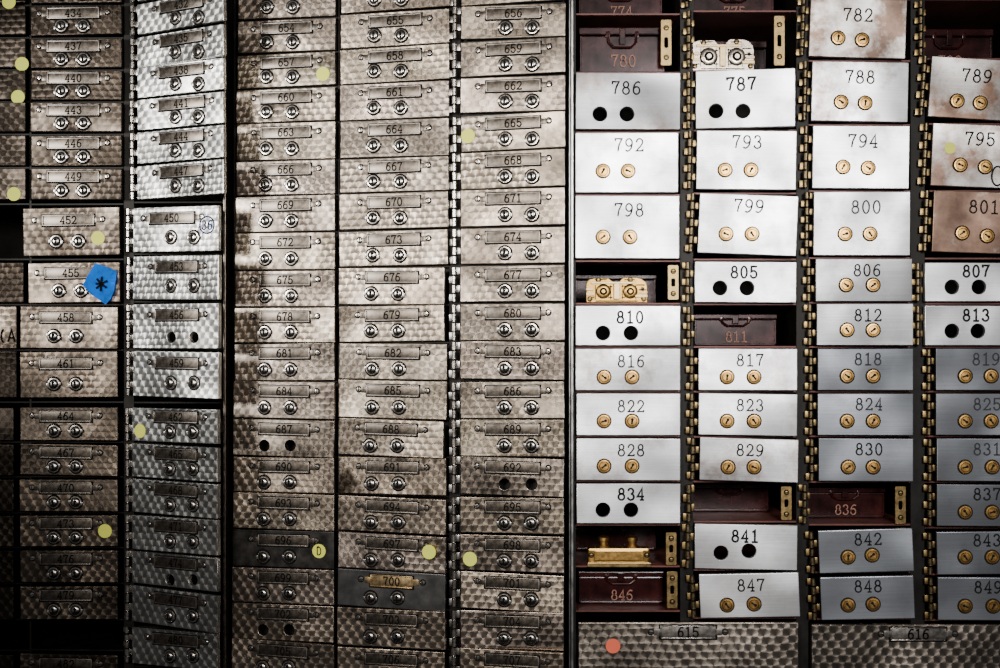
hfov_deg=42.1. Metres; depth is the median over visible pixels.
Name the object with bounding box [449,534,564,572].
box
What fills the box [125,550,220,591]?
box
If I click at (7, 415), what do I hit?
box
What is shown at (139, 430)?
round sticker
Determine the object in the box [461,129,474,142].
round sticker
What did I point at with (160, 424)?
box
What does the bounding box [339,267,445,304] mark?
box
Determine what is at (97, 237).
round sticker
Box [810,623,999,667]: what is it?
box
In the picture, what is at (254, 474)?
box
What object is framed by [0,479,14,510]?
box
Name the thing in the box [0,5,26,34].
box
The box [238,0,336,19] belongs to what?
box
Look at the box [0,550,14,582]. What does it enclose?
box
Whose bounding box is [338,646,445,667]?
box
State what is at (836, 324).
box
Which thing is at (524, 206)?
box
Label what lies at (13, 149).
box
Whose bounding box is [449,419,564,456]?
box
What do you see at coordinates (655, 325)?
box
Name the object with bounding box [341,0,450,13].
box
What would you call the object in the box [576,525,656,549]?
box
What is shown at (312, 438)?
box
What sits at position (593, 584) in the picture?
tin
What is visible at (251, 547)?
box
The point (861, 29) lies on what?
box
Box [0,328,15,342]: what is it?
handwritten mark
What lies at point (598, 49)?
tin
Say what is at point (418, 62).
box
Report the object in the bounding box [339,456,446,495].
box
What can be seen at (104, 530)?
round sticker
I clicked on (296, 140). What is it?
box
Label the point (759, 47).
tin
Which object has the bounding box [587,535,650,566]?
mechanism
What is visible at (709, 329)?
tin
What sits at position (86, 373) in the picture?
box
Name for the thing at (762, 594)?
box
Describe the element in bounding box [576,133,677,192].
box
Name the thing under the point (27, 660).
box
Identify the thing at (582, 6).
tin
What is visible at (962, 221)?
box
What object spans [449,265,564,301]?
box
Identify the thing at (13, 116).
box
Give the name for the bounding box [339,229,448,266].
box
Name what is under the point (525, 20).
box
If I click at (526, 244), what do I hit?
box
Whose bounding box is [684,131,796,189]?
box
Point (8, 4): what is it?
round sticker
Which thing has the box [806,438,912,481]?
box
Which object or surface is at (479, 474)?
box
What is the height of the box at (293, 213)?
0.047 m
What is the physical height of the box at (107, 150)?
0.039 m
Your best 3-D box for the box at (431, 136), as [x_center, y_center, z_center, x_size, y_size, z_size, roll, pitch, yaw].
[-0.136,-0.252,1.669,0.145,0.047,0.012,0,0,14]
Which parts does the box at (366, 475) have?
number plate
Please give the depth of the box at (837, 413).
1.62 m
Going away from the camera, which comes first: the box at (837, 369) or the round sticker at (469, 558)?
the box at (837, 369)
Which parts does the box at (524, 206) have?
number plate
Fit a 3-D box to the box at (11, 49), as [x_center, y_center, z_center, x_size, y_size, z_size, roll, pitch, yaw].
[-0.698,-0.373,1.725,0.138,0.038,0.011,0,0,2]
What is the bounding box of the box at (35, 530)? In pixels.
[20,515,118,545]
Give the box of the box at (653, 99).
[575,73,679,129]
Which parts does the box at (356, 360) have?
number plate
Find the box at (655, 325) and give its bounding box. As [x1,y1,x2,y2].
[575,306,679,344]
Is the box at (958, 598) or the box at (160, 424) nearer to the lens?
the box at (958, 598)
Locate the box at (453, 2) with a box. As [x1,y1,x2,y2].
[451,0,561,6]
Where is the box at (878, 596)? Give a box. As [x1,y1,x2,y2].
[807,575,914,619]
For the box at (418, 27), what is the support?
in the boxes at (504, 483)
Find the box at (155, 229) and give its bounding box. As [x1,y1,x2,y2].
[125,205,220,251]
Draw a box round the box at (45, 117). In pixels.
[31,103,122,131]
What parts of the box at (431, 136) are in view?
number plate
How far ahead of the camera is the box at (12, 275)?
1.72 m
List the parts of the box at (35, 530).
number plate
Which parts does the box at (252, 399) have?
number plate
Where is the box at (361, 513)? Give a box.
[338,495,446,534]
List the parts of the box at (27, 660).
number plate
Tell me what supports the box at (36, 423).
in the boxes at (18, 635)
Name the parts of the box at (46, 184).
number plate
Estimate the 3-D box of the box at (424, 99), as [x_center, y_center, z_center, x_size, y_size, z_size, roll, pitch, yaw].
[-0.136,-0.299,1.667,0.145,0.046,0.011,0,0,13]
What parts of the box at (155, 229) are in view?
number plate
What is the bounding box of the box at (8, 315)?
[0,307,17,347]
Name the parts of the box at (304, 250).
number plate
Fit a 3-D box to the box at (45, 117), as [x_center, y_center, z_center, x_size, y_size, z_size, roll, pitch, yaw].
[-0.560,-0.286,1.716,0.122,0.038,0.012,0,0,2]
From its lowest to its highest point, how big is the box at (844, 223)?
0.079 m
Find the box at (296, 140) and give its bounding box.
[237,121,336,160]
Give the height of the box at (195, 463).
0.044 m
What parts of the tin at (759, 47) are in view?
lid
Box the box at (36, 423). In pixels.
[20,407,118,439]
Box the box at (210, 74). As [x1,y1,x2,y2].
[129,58,225,98]
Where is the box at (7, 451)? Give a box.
[0,444,14,474]
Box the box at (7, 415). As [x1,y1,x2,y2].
[0,407,14,439]
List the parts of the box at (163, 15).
number plate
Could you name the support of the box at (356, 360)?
in the boxes at (504, 483)
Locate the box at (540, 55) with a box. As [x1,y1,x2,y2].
[450,37,565,77]
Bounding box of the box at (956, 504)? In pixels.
[923,484,999,525]
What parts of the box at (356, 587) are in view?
number plate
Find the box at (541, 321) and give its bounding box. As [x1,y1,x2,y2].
[449,303,564,339]
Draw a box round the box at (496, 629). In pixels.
[449,609,563,650]
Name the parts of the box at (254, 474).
number plate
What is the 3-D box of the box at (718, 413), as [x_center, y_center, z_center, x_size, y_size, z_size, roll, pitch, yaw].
[0.301,0.100,1.623,0.137,0.052,0.010,1,0,3]
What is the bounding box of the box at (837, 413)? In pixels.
[805,393,912,434]
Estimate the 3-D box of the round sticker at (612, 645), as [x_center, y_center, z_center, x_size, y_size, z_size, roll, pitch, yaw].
[0.141,0.390,1.623,0.018,0.018,0.001,0,0,0]
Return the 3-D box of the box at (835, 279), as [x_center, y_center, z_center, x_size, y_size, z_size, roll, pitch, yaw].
[0.446,-0.067,1.624,0.135,0.053,0.011,0,0,2]
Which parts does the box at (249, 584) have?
number plate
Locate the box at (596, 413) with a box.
[576,393,679,434]
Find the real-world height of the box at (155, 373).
0.062 m
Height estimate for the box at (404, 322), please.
0.046 m
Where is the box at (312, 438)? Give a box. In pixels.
[233,418,335,457]
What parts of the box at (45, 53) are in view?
number plate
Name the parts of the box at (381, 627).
number plate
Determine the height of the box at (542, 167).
0.050 m
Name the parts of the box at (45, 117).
number plate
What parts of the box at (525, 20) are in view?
number plate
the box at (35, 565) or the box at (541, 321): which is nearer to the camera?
the box at (541, 321)
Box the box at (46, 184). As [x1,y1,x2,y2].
[31,169,122,199]
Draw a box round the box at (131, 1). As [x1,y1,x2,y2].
[130,0,149,2]
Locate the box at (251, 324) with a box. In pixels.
[235,307,335,341]
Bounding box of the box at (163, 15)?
[130,0,226,35]
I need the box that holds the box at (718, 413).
[686,393,796,435]
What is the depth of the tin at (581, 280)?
1.74 m
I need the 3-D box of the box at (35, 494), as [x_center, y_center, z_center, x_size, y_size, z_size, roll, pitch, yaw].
[-0.570,0.213,1.716,0.131,0.042,0.012,0,0,3]
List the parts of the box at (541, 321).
number plate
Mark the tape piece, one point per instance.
(100, 281)
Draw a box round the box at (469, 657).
[449,647,563,667]
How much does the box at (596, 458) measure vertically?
0.052 m
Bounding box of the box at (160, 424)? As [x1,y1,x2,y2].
[124,407,219,443]
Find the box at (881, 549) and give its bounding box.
[805,528,913,573]
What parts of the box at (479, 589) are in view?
number plate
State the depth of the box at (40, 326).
1.72 m
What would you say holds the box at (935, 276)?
in the boxes at (680, 25)
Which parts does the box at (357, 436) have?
number plate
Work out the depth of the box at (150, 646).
1.69 m
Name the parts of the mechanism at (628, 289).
lever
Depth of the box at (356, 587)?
1.67 m
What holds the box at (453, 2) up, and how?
in the boxes at (504, 483)
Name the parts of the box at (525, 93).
number plate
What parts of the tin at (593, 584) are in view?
lid, bail handle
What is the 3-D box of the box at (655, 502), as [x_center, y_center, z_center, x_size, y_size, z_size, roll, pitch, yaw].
[0.161,0.212,1.627,0.129,0.050,0.008,0,0,0]
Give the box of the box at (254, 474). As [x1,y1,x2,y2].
[234,456,334,492]
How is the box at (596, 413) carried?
in the boxes at (680, 25)
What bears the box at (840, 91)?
in the boxes at (680, 25)
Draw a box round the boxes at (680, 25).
[567,0,999,667]
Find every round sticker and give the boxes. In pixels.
[2,0,15,8]
[7,187,20,200]
[11,90,24,102]
[15,57,28,69]
[91,231,104,244]
[98,524,111,537]
[134,424,145,437]
[312,544,325,557]
[316,67,329,80]
[422,545,435,558]
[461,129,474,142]
[463,552,476,565]
[606,639,619,652]
[944,142,955,153]
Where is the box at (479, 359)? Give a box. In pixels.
[449,341,564,379]
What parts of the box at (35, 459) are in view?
number plate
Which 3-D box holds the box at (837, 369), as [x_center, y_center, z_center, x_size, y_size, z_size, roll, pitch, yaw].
[0.448,0.044,1.624,0.134,0.052,0.011,0,0,2]
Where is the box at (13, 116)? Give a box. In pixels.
[0,102,26,131]
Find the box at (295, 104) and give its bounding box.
[236,87,336,123]
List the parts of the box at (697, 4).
bail handle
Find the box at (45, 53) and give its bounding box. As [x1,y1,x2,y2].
[31,38,122,68]
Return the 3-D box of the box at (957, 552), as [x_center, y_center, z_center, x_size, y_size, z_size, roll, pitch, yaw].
[0.598,0.273,1.622,0.135,0.053,0.011,-1,0,4]
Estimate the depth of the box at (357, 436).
1.67 m
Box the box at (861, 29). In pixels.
[796,0,906,59]
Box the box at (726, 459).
[687,437,798,482]
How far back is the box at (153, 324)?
1.69 m
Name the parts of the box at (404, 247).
number plate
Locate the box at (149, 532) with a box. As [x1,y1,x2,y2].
[125,514,220,555]
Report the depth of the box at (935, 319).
1.62 m
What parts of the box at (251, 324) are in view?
number plate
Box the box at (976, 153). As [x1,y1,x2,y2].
[917,123,999,188]
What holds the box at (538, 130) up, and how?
in the boxes at (504, 483)
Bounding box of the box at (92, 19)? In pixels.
[31,5,122,35]
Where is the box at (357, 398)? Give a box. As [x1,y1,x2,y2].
[338,379,447,419]
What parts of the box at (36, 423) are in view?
number plate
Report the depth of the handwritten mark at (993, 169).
1.62 m
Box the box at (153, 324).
[125,303,220,347]
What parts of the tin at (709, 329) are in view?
lid, bail handle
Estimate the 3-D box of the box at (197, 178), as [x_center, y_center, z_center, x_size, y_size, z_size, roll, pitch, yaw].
[-0.422,-0.200,1.688,0.158,0.047,0.011,-1,0,26]
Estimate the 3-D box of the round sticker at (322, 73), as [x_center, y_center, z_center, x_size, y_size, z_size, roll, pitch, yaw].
[-0.230,-0.338,1.690,0.018,0.018,0.001,0,0,12]
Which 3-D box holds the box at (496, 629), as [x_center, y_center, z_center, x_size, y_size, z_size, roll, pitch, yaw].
[0.007,0.374,1.641,0.149,0.051,0.012,-1,0,12]
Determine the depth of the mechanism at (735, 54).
1.64 m
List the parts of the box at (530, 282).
number plate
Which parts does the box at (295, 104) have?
number plate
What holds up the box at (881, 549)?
in the boxes at (680, 25)
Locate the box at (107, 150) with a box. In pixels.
[31,135,122,165]
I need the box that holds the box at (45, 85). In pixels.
[31,71,122,99]
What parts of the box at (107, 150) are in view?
number plate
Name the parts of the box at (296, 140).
number plate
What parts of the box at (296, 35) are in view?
number plate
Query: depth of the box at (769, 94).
1.61 m
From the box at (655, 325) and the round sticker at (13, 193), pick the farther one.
the round sticker at (13, 193)
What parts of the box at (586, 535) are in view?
lid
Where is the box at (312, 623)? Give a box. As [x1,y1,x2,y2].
[232,602,334,642]
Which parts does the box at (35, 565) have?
number plate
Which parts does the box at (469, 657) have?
number plate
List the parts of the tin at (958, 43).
bail handle, lid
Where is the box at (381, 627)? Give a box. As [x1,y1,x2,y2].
[337,606,445,649]
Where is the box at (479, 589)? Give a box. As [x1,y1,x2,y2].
[449,570,563,612]
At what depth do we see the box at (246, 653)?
1.70 m
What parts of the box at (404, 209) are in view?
number plate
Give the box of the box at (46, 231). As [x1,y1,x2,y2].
[23,207,120,255]
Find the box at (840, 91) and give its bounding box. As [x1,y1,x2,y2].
[798,61,908,122]
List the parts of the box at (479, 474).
number plate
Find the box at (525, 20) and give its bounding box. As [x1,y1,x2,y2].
[450,3,565,39]
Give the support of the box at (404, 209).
in the boxes at (504, 483)
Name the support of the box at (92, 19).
in the boxes at (18, 635)
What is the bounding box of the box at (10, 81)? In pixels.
[0,70,26,99]
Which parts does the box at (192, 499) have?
number plate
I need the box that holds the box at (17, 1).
[0,0,26,2]
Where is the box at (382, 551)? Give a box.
[338,531,446,573]
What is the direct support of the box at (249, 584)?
in the boxes at (504, 483)
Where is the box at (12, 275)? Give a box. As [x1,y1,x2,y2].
[0,263,24,301]
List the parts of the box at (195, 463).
number plate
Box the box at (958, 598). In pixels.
[924,576,999,619]
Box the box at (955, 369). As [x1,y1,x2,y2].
[922,349,999,389]
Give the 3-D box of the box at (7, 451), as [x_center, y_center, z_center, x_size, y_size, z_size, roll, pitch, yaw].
[-0.705,0.167,1.723,0.123,0.041,0.011,0,0,2]
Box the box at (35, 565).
[20,550,118,581]
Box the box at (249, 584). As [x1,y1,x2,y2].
[232,566,334,604]
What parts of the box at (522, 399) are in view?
number plate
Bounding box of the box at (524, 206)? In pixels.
[450,187,565,226]
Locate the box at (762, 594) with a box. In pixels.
[686,572,799,617]
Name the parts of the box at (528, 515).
number plate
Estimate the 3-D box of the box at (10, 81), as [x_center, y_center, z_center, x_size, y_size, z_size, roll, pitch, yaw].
[-0.698,-0.330,1.724,0.139,0.038,0.011,0,0,2]
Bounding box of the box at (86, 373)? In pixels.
[20,351,118,397]
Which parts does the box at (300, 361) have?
number plate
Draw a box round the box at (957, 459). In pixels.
[923,438,999,480]
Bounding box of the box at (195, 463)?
[125,443,219,481]
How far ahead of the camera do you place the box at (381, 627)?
1.66 m
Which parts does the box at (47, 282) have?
number plate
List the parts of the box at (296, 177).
number plate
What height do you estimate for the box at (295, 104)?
0.043 m
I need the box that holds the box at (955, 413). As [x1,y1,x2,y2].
[922,393,999,434]
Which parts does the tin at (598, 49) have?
lid, bail handle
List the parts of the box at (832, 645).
number plate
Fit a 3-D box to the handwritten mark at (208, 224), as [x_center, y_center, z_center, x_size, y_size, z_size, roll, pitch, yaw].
[-0.377,-0.140,1.673,0.024,0.024,0.001,1,0,21]
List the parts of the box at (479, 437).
number plate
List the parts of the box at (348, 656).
number plate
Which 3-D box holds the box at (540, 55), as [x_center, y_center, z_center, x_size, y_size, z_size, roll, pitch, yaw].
[0.008,-0.348,1.636,0.150,0.044,0.012,0,0,13]
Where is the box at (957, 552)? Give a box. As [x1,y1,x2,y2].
[923,531,999,574]
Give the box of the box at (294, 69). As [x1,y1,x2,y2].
[238,51,336,88]
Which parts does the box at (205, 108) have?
number plate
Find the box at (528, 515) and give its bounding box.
[449,496,564,533]
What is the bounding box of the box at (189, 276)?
[126,255,221,298]
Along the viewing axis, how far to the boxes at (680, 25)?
1.64 m
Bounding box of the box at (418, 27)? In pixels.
[341,8,449,48]
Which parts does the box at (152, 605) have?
number plate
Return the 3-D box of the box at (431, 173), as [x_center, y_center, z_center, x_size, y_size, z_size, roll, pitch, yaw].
[-0.136,-0.204,1.667,0.146,0.043,0.012,0,0,15]
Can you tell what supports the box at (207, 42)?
in the boxes at (18, 635)
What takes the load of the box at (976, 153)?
in the boxes at (680, 25)
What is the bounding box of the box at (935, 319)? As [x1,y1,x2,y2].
[913,306,999,344]
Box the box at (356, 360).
[339,343,447,379]
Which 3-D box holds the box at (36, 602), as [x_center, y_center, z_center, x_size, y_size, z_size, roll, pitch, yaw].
[-0.570,0.356,1.719,0.130,0.043,0.011,-1,0,2]
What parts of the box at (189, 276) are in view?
number plate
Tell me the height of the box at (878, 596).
0.057 m
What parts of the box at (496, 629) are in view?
number plate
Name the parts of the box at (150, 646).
number plate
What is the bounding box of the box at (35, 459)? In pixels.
[20,443,118,475]
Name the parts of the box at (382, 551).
number plate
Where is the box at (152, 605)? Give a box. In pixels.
[124,584,220,632]
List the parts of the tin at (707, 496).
bail handle, lid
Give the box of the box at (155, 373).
[125,351,220,398]
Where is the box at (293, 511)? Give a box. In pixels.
[233,492,334,530]
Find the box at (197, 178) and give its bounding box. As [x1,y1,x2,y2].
[129,159,225,199]
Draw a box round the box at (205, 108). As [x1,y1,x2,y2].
[129,92,225,130]
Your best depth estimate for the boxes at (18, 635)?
1.77 m
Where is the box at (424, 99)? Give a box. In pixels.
[340,80,449,120]
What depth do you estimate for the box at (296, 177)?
1.70 m
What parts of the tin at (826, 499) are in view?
bail handle, lid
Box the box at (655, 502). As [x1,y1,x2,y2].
[576,483,679,522]
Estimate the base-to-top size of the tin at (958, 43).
0.059 m
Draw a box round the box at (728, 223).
[685,193,797,255]
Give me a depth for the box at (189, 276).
1.68 m
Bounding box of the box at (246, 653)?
[232,638,334,667]
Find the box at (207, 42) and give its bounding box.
[130,24,226,68]
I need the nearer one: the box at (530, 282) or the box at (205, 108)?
the box at (530, 282)
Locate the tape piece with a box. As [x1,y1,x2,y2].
[83,263,116,304]
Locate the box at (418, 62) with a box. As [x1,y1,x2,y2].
[340,43,449,84]
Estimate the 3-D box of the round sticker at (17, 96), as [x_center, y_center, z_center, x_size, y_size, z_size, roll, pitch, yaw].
[-0.638,-0.314,1.721,0.018,0.018,0.001,0,0,2]
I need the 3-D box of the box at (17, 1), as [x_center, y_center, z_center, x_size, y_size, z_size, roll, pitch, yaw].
[-0.698,-0.459,1.724,0.139,0.039,0.011,0,0,2]
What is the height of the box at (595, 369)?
0.052 m
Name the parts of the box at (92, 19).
number plate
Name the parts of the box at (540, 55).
number plate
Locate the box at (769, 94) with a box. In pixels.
[683,68,794,128]
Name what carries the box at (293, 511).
in the boxes at (504, 483)
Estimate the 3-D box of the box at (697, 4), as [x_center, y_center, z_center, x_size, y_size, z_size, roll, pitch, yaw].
[0.302,-0.426,1.742,0.108,0.035,0.119,0,0,0]
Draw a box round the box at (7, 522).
[0,515,14,546]
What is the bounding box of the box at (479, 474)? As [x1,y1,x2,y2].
[449,456,564,496]
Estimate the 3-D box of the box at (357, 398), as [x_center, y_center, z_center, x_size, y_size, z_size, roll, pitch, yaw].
[-0.139,0.084,1.669,0.144,0.048,0.012,1,0,12]
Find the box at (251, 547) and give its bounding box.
[232,529,334,568]
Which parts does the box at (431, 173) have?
number plate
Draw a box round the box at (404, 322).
[339,305,444,341]
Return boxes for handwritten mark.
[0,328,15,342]
[199,216,214,233]
[991,165,999,186]
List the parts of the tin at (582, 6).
bail handle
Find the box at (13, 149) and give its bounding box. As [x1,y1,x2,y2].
[0,135,26,165]
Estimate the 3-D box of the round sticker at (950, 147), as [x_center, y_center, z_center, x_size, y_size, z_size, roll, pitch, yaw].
[0.562,-0.232,1.622,0.014,0.015,0.001,0,0,3]
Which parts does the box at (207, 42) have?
number plate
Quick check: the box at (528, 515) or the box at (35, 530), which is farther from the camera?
the box at (35, 530)
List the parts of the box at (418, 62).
number plate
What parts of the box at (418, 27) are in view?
number plate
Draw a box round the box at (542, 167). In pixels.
[450,148,565,189]
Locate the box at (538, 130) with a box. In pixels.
[450,111,565,151]
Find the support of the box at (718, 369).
in the boxes at (680, 25)
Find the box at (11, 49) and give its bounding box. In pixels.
[0,38,26,67]
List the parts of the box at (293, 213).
number plate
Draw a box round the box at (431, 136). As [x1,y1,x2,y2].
[341,118,449,157]
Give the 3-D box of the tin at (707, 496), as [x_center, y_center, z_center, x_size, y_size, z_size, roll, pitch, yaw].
[0.302,0.216,1.773,0.108,0.036,0.119,0,0,0]
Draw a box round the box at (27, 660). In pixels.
[20,653,118,667]
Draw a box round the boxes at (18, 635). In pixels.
[0,0,233,667]
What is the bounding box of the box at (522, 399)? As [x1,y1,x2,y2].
[449,381,564,417]
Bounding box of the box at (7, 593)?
[0,586,14,619]
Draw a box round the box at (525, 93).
[450,75,565,112]
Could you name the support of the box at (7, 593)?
in the boxes at (18, 635)
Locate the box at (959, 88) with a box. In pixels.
[915,56,999,120]
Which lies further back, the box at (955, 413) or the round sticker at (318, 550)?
the round sticker at (318, 550)
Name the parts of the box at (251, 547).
number plate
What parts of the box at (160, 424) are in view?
number plate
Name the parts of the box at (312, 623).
number plate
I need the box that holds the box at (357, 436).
[338,418,444,457]
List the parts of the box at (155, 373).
number plate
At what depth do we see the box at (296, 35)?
1.70 m
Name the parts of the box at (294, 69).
number plate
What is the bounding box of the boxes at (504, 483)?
[234,0,566,667]
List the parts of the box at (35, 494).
number plate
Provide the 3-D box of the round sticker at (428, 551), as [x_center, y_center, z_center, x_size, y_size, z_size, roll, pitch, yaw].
[-0.090,0.277,1.649,0.018,0.018,0.001,0,0,14]
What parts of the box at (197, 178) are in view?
number plate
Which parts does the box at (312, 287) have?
number plate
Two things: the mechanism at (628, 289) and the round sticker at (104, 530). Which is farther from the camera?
the round sticker at (104, 530)
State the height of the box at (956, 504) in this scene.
0.052 m
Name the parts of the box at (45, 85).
number plate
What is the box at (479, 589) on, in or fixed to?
in the boxes at (504, 483)
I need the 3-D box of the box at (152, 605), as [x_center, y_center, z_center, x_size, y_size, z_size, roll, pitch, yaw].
[-0.429,0.356,1.688,0.157,0.052,0.012,1,0,26]
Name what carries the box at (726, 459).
in the boxes at (680, 25)
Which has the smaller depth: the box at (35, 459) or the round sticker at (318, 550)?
the round sticker at (318, 550)
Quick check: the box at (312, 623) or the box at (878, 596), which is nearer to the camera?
the box at (878, 596)
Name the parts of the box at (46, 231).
number plate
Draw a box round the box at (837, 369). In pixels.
[805,349,912,389]
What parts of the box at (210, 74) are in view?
number plate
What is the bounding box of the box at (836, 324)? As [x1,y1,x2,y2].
[804,304,912,344]
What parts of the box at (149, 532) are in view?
number plate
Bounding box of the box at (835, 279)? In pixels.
[803,259,911,300]
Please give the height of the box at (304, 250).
0.048 m
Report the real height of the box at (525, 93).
0.046 m
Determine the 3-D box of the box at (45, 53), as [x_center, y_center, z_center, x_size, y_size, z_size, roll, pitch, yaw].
[-0.560,-0.371,1.718,0.121,0.038,0.011,0,0,2]
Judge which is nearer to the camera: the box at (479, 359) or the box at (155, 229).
the box at (479, 359)
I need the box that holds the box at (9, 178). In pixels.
[0,169,26,199]
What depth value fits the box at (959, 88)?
1.62 m
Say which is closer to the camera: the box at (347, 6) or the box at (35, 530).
the box at (347, 6)
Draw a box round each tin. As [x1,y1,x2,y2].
[576,0,661,12]
[576,27,664,71]
[576,275,656,302]
[576,567,663,602]
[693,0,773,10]
[693,314,776,344]
[693,482,769,510]
[694,41,766,69]
[808,483,885,516]
[925,29,993,57]
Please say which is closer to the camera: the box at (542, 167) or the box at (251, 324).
the box at (542, 167)
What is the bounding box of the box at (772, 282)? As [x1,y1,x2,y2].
[682,262,795,302]
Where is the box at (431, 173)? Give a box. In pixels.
[340,156,448,192]
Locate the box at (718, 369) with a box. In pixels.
[686,349,796,389]
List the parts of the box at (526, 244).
number plate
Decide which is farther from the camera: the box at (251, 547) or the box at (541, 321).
the box at (251, 547)
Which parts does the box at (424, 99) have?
number plate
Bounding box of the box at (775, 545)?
[682,523,796,569]
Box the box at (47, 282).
[28,262,120,302]
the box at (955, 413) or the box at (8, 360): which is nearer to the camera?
the box at (955, 413)
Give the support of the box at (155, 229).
in the boxes at (18, 635)
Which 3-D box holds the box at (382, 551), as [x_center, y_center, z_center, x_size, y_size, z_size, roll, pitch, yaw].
[-0.139,0.280,1.668,0.145,0.046,0.011,1,0,14]
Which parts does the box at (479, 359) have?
number plate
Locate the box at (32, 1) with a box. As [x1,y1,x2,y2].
[31,0,122,3]
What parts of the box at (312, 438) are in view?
number plate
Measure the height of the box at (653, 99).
0.071 m
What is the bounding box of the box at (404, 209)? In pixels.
[340,191,448,229]
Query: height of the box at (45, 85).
0.038 m
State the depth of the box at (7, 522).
1.72 m
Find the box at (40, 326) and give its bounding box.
[20,306,118,348]
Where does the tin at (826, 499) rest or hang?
in the boxes at (680, 25)
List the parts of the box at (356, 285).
number plate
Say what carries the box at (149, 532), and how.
in the boxes at (18, 635)
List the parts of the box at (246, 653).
number plate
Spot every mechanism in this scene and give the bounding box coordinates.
[586,277,647,302]
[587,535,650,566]
[693,39,754,69]
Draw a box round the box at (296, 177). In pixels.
[237,159,335,195]
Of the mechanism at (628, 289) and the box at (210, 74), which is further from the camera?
the box at (210, 74)
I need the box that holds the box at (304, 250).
[235,232,335,269]
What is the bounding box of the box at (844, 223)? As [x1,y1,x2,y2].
[801,192,909,255]
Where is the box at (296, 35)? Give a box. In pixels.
[238,18,336,53]
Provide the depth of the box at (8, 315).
1.72 m
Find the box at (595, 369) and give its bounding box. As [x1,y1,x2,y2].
[575,349,679,389]
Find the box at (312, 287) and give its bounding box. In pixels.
[235,270,335,305]
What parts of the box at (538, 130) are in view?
number plate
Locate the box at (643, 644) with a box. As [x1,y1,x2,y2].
[578,621,797,667]
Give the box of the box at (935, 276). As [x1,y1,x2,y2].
[912,263,999,300]
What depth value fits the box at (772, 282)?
1.62 m
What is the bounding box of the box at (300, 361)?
[235,343,335,380]
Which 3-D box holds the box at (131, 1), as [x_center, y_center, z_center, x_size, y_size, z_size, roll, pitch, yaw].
[-0.421,-0.460,1.686,0.160,0.043,0.011,0,0,27]
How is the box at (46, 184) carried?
in the boxes at (18, 635)
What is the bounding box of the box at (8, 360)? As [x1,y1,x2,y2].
[0,352,17,396]
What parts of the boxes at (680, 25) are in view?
latch plate, latch plate, latch plate, latch plate, latch plate, latch plate, latch plate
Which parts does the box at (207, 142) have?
number plate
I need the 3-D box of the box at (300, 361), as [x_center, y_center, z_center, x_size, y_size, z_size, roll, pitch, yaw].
[-0.282,0.037,1.702,0.138,0.048,0.011,-1,0,12]
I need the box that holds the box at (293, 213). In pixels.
[236,194,335,232]
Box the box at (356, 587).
[338,568,445,611]
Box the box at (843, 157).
[799,126,909,188]
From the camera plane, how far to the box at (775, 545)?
1.62 m
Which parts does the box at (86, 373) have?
number plate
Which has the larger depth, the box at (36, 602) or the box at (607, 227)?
the box at (36, 602)
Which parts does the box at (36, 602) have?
number plate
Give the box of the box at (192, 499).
[125,478,219,518]
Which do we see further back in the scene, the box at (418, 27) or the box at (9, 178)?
the box at (9, 178)
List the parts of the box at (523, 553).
number plate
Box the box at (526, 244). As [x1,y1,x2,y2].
[450,227,564,263]
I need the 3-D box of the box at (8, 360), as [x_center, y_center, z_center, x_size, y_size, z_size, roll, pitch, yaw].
[-0.704,0.054,1.724,0.127,0.061,0.011,0,0,2]
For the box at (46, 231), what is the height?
0.063 m
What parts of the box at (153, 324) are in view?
number plate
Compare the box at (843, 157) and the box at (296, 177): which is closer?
the box at (843, 157)
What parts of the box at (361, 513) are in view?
number plate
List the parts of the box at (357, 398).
number plate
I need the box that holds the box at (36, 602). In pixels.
[20,586,118,618]
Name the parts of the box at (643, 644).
number plate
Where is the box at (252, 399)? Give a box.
[234,381,335,418]
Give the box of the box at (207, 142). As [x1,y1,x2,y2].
[129,125,225,163]
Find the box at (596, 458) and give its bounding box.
[576,438,679,479]
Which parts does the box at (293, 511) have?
number plate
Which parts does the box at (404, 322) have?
number plate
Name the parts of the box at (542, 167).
number plate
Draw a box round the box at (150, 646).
[124,626,219,667]
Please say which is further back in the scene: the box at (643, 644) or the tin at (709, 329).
the tin at (709, 329)
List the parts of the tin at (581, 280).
lid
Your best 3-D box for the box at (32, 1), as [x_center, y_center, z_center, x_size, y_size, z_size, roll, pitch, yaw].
[-0.560,-0.458,1.719,0.121,0.039,0.012,0,0,2]
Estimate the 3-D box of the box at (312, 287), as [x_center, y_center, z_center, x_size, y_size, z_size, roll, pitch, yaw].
[-0.282,-0.059,1.700,0.139,0.047,0.011,0,0,13]
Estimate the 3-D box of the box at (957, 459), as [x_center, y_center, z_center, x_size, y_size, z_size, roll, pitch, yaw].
[0.598,0.157,1.623,0.136,0.053,0.011,0,0,3]
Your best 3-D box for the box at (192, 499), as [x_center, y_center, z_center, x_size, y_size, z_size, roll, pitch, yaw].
[-0.429,0.213,1.688,0.157,0.045,0.012,0,0,26]
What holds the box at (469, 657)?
in the boxes at (504, 483)
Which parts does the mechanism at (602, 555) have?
cam post, case plate, plate, cam post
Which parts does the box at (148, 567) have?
number plate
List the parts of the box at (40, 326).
number plate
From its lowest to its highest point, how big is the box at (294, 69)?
0.043 m
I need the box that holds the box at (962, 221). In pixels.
[918,190,999,253]
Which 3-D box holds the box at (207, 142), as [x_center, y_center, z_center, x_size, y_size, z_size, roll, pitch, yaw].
[-0.423,-0.246,1.692,0.153,0.045,0.012,-1,0,24]
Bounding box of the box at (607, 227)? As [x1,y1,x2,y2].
[575,196,678,258]
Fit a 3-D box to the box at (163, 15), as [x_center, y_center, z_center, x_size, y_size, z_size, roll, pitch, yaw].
[-0.422,-0.417,1.688,0.157,0.044,0.011,0,0,26]
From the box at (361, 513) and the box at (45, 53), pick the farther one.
the box at (45, 53)
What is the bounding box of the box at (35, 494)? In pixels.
[20,479,118,510]
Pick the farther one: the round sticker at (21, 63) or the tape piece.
the round sticker at (21, 63)

